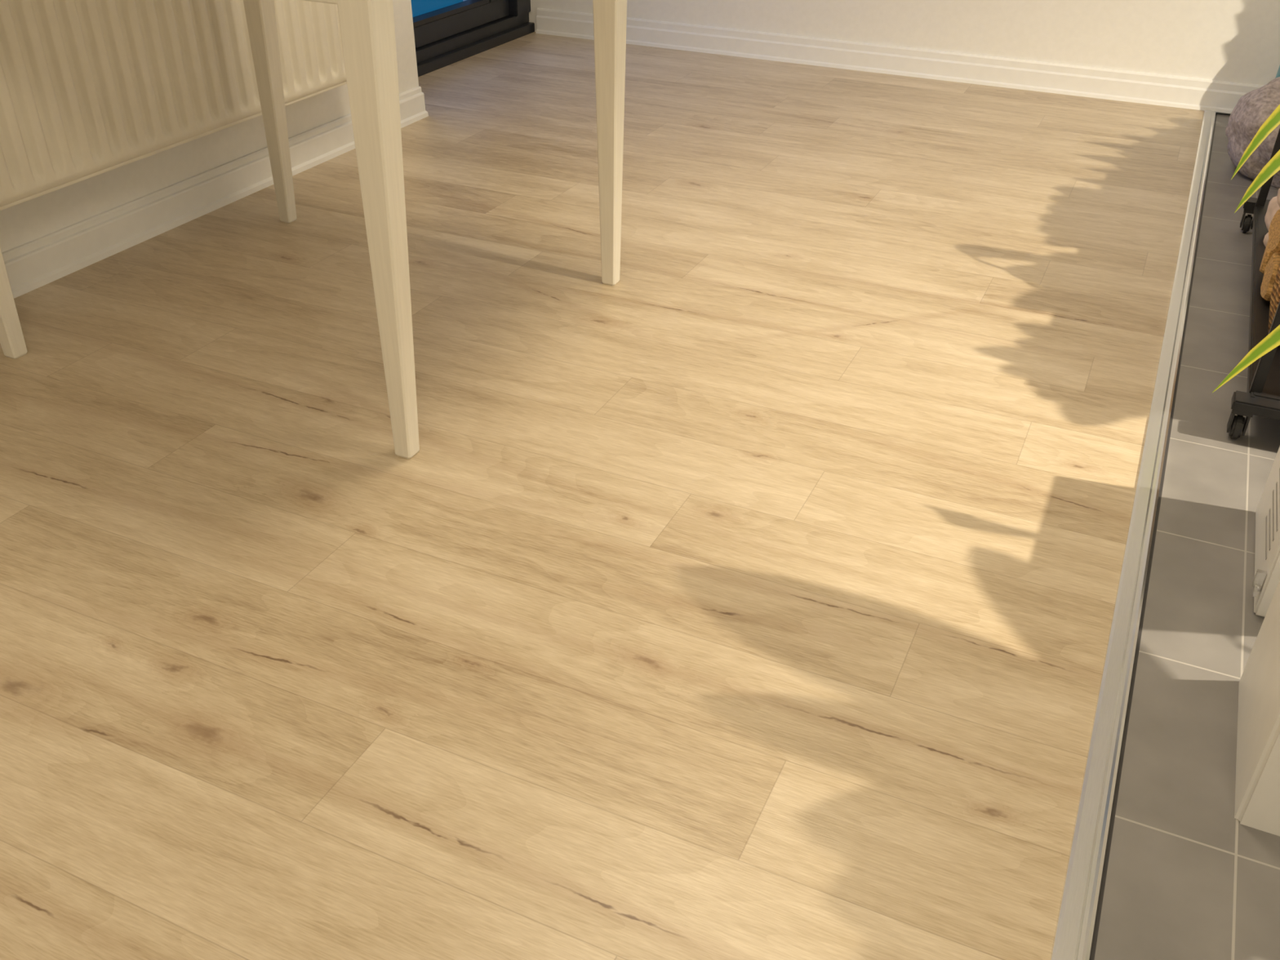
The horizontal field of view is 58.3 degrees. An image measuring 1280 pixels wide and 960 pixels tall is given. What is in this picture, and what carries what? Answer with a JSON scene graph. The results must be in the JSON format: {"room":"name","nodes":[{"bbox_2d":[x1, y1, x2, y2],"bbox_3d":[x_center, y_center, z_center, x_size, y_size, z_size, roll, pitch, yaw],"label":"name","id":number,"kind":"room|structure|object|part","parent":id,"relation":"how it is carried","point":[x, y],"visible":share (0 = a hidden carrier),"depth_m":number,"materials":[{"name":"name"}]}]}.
{"room":"living room","nodes":[
{"label":"living room","id":0,"kind":"room"},
{"bbox_2d":[0,0,418,252],"bbox_3d":[-1.549,-1.362,1.706,0.360,2.500,5.840,15,35,20],"label":"wall","id":1,"kind":"structure","parent":0,"point":[20,224],"depth_m":2.74,"materials":[{"name":"paint"}]},
{"bbox_2d":[0,0,346,210],"bbox_3d":[-1.195,-0.926,2.256,0.106,0.658,1.858,15,35,20],"label":"radiator","id":2,"kind":"object","parent":1,"relation":"attached to","point":[89,88],"visible":0.88,"depth_m":2.44,"materials":[{"name":"metal"}]},
{"bbox_2d":[1,86,428,298],"bbox_3d":[-1.621,-0.071,1.838,0.028,0.088,4.518,15,35,20],"label":"baseboard","id":3,"kind":"structure","parent":1,"relation":"attached to","point":[31,265],"depth_m":2.73,"materials":[{"name":"white wood"}]},
{"bbox_2d":[417,22,534,76],"bbox_3d":[-0.744,-1.539,4.173,0.144,0.035,1.218,15,35,20],"label":"sill","id":4,"kind":"structure","parent":1,"relation":"attached to","point":[440,61],"depth_m":4.26,"materials":[{"name":"black metal"}]},
{"bbox_2d":[413,0,509,48],"bbox_3d":[-0.775,-1.599,4.086,0.080,0.072,1.080,15,35,20],"label":"rail","id":5,"kind":"object","parent":4,"relation":"on","point":[443,28],"visible":0.4,"depth_m":4.21,"materials":[{"name":"black metal"}]},
{"bbox_2d":[410,0,471,18],"bbox_3d":[-0.771,-2.410,3.526,0.008,1.900,0.840,15,35,20],"label":"glass pane","id":6,"kind":"object","parent":5,"relation":"attached to","point":[420,8],"visible":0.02,"depth_m":4.08,"materials":[{"name":"blue glass"}]},
{"bbox_2d":[413,0,489,27],"bbox_3d":[-0.771,-1.617,4.033,0.055,0.016,0.840,15,35,20],"label":"bead","id":7,"kind":"object","parent":5,"relation":"on","point":[464,6],"visible":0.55,"depth_m":4.14,"materials":[{"name":"black metal"}]},
{"bbox_2d":[508,0,530,16],"bbox_3d":[-0.505,-2.731,4.004,0.130,2.075,0.109,15,35,20],"label":"door frame","id":8,"kind":"structure","parent":1,"relation":"attached to","point":[516,7],"depth_m":4.51,"materials":[{"name":"black metal"}]},
{"bbox_2d":[415,12,528,63],"bbox_3d":[-0.754,-1.573,4.156,0.120,0.040,1.218,15,35,20],"label":"step","id":9,"kind":"structure","parent":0,"point":[425,52],"depth_m":4.26,"materials":[{"name":"black metal"}]},
{"bbox_2d":[0,31,1204,959],"bbox_3d":[-0.540,-0.124,2.022,2.657,0.001,5.760,15,35,20],"label":"floor","id":10,"kind":"structure","parent":0,"point":[749,593],"depth_m":1.72,"materials":[{"name":"brown wood"}]},
{"bbox_2d":[0,0,626,458],"bbox_3d":[-0.608,-0.675,2.131,0.987,0.805,0.907,15,35,20],"label":"dining table","id":11,"kind":"object","parent":10,"relation":"on","point":[367,30],"visible":1,"depth_m":1.81,"materials":[{"name":"paint"}]},
{"bbox_3d":[-1.170,-0.565,1.971,0.056,0.782,0.054,15,35,20],"label":"leg","id":12,"kind":"part","parent":11,"relation":"part of","materials":[{"name":"paint"}]},
{"bbox_3d":[-0.838,-0.958,2.584,0.067,0.782,0.054,15,35,20],"label":"leg","id":13,"kind":"part","parent":11,"relation":"part of","materials":[{"name":"paint"}]},
{"bbox_3d":[-0.367,-0.372,1.689,0.056,0.782,0.054,15,35,20],"label":"leg","id":14,"kind":"part","parent":11,"relation":"part of","materials":[{"name":"paint"}]},
{"bbox_3d":[-0.059,-0.759,2.294,0.054,0.782,0.054,15,35,20],"label":"leg","id":15,"kind":"part","parent":11,"relation":"part of","materials":[{"name":"paint"}]},
{"bbox_2d":[1049,109,1216,959],"bbox_3d":[0.651,0.202,1.544,0.035,0.012,5.710,15,35,20],"label":"trim","id":16,"kind":"structure","parent":10,"relation":"on","point":[1075,923],"depth_m":1.51,"materials":[{"name":"metal"}]},
{"bbox_2d":[528,0,1279,114],"bbox_3d":[1.645,-2.308,3.232,5.150,2.500,0.100,15,35,20],"label":"wall","id":17,"kind":"structure","parent":0,"point":[1233,41],"depth_m":3.85,"materials":[{"name":"paint"}]},
{"bbox_2d":[535,8,1262,113],"bbox_3d":[1.720,-1.279,3.768,4.700,0.092,0.024,15,35,20],"label":"baseboard","id":18,"kind":"structure","parent":17,"relation":"attached to","point":[1191,93],"depth_m":4.04,"materials":[{"name":"white wood"}]},
{"bbox_2d":[1088,112,1279,959],"bbox_3d":[1.657,0.483,1.191,2.191,0.052,5.740,15,35,20],"label":"floor tiles","id":19,"kind":"structure","parent":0,"point":[1182,878],"depth_m":1.50,"materials":[{"name":"grey tile"}]},
{"bbox_2d":[1225,76,1279,188],"bbox_3d":[1.788,-0.971,3.120,0.340,0.296,0.380,15,35,20],"label":"cushion","id":20,"kind":"object","parent":19,"relation":"on","point":[1253,108],"visible":0.79,"depth_m":3.08,"materials":[{"name":"fabric"}]},
{"bbox_2d":[1226,127,1279,439],"bbox_3d":[1.437,-0.462,2.237,0.425,0.393,1.150,15,35,20],"label":"trolley","id":21,"kind":"object","parent":19,"relation":"on","point":[1262,397],"visible":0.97,"depth_m":2.05,"materials":[{"name":"metal"}]},
{"bbox_2d":[1212,324,1279,392],"bbox_3d":[1.029,-0.048,1.536,0.502,0.450,0.220,15,35,20],"label":"spider plant","id":22,"kind":"object","parent":21,"relation":"on","point":[1272,340],"visible":1,"depth_m":1.54,"materials":[{"name":"plant"}]},
{"bbox_3d":[1.269,-0.401,2.369,0.012,0.018,1.100,15,35,20],"label":"rail","id":23,"kind":"part","parent":21,"relation":"part of","materials":[{"name":"black metal"}]},
{"bbox_2d":[1231,104,1279,213],"bbox_3d":[1.356,-0.614,1.976,0.542,0.414,0.289,15,35,20],"label":"spider plant","id":24,"kind":"object","parent":21,"relation":"on","point":[1272,167],"visible":1,"depth_m":2.13,"materials":[{"name":"green plant"}]},
{"bbox_3d":[1.199,-0.087,1.886,0.415,0.020,0.045,15,35,20],"label":"rail","id":25,"kind":"part","parent":21,"relation":"part of","materials":[{"name":"black metal"}]},
{"bbox_3d":[1.663,-0.627,2.730,0.415,0.020,0.045,15,35,20],"label":"rail","id":26,"kind":"part","parent":21,"relation":"part of","materials":[{"name":"black metal"}]},
{"bbox_2d":[1253,202,1279,400],"bbox_3d":[1.426,-0.364,2.306,0.345,0.010,1.080,15,35,20],"label":"shelf","id":27,"kind":"object","parent":21,"relation":"attached to","point":[1269,391],"depth_m":2.22,"materials":[{"name":"black metal"}]},
{"bbox_2d":[1259,208,1279,301],"bbox_3d":[1.372,-0.435,2.238,0.283,0.171,0.211,15,35,20],"label":"firewood logs","id":28,"kind":"object","parent":21,"relation":"on","point":[1269,264],"visible":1,"depth_m":2.25},
{"bbox_2d":[1262,187,1279,247],"bbox_3d":[1.458,-0.562,2.473,0.189,0.162,0.278,15,35,20],"label":"decorative piece","id":29,"kind":"object","parent":21,"relation":"on","point":[1273,206],"visible":0.44,"depth_m":2.56,"materials":[{"name":"stone"}]},
{"bbox_2d":[1267,262,1279,346],"bbox_3d":[1.262,-0.335,2.049,0.250,0.215,0.250,15,35,20],"label":"wicker basket","id":30,"kind":"object","parent":21,"relation":"on","point":[1275,294],"visible":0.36,"depth_m":2.08,"materials":[{"name":"brown wicker"}]},
{"bbox_2d":[1234,579,1279,835],"bbox_3d":[0.897,0.086,1.178,0.420,0.611,0.720,7,33,9],"label":"storage box","id":31,"kind":"object","parent":19,"relation":"on","point":[1257,784],"visible":1,"depth_m":1.28,"materials":[{"name":"white plastic"}]},
{"bbox_2d":[1252,446,1279,617],"bbox_3d":[0.963,0.005,1.584,0.150,0.308,0.285,15,35,20],"label":"carton","id":32,"kind":"object","parent":19,"relation":"on","point":[1267,547],"visible":1,"depth_m":1.61,"materials":[{"name":"white cardboard"}]},
{"bbox_2d":[1275,65,1279,78],"bbox_3d":[1.984,-1.196,3.377,0.200,0.400,0.200,15,35,20],"label":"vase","id":33,"kind":"object","parent":19,"relation":"on","point":[1277,75],"visible":0.07,"depth_m":3.40,"materials":[{"name":"ceramic"}]}
]}

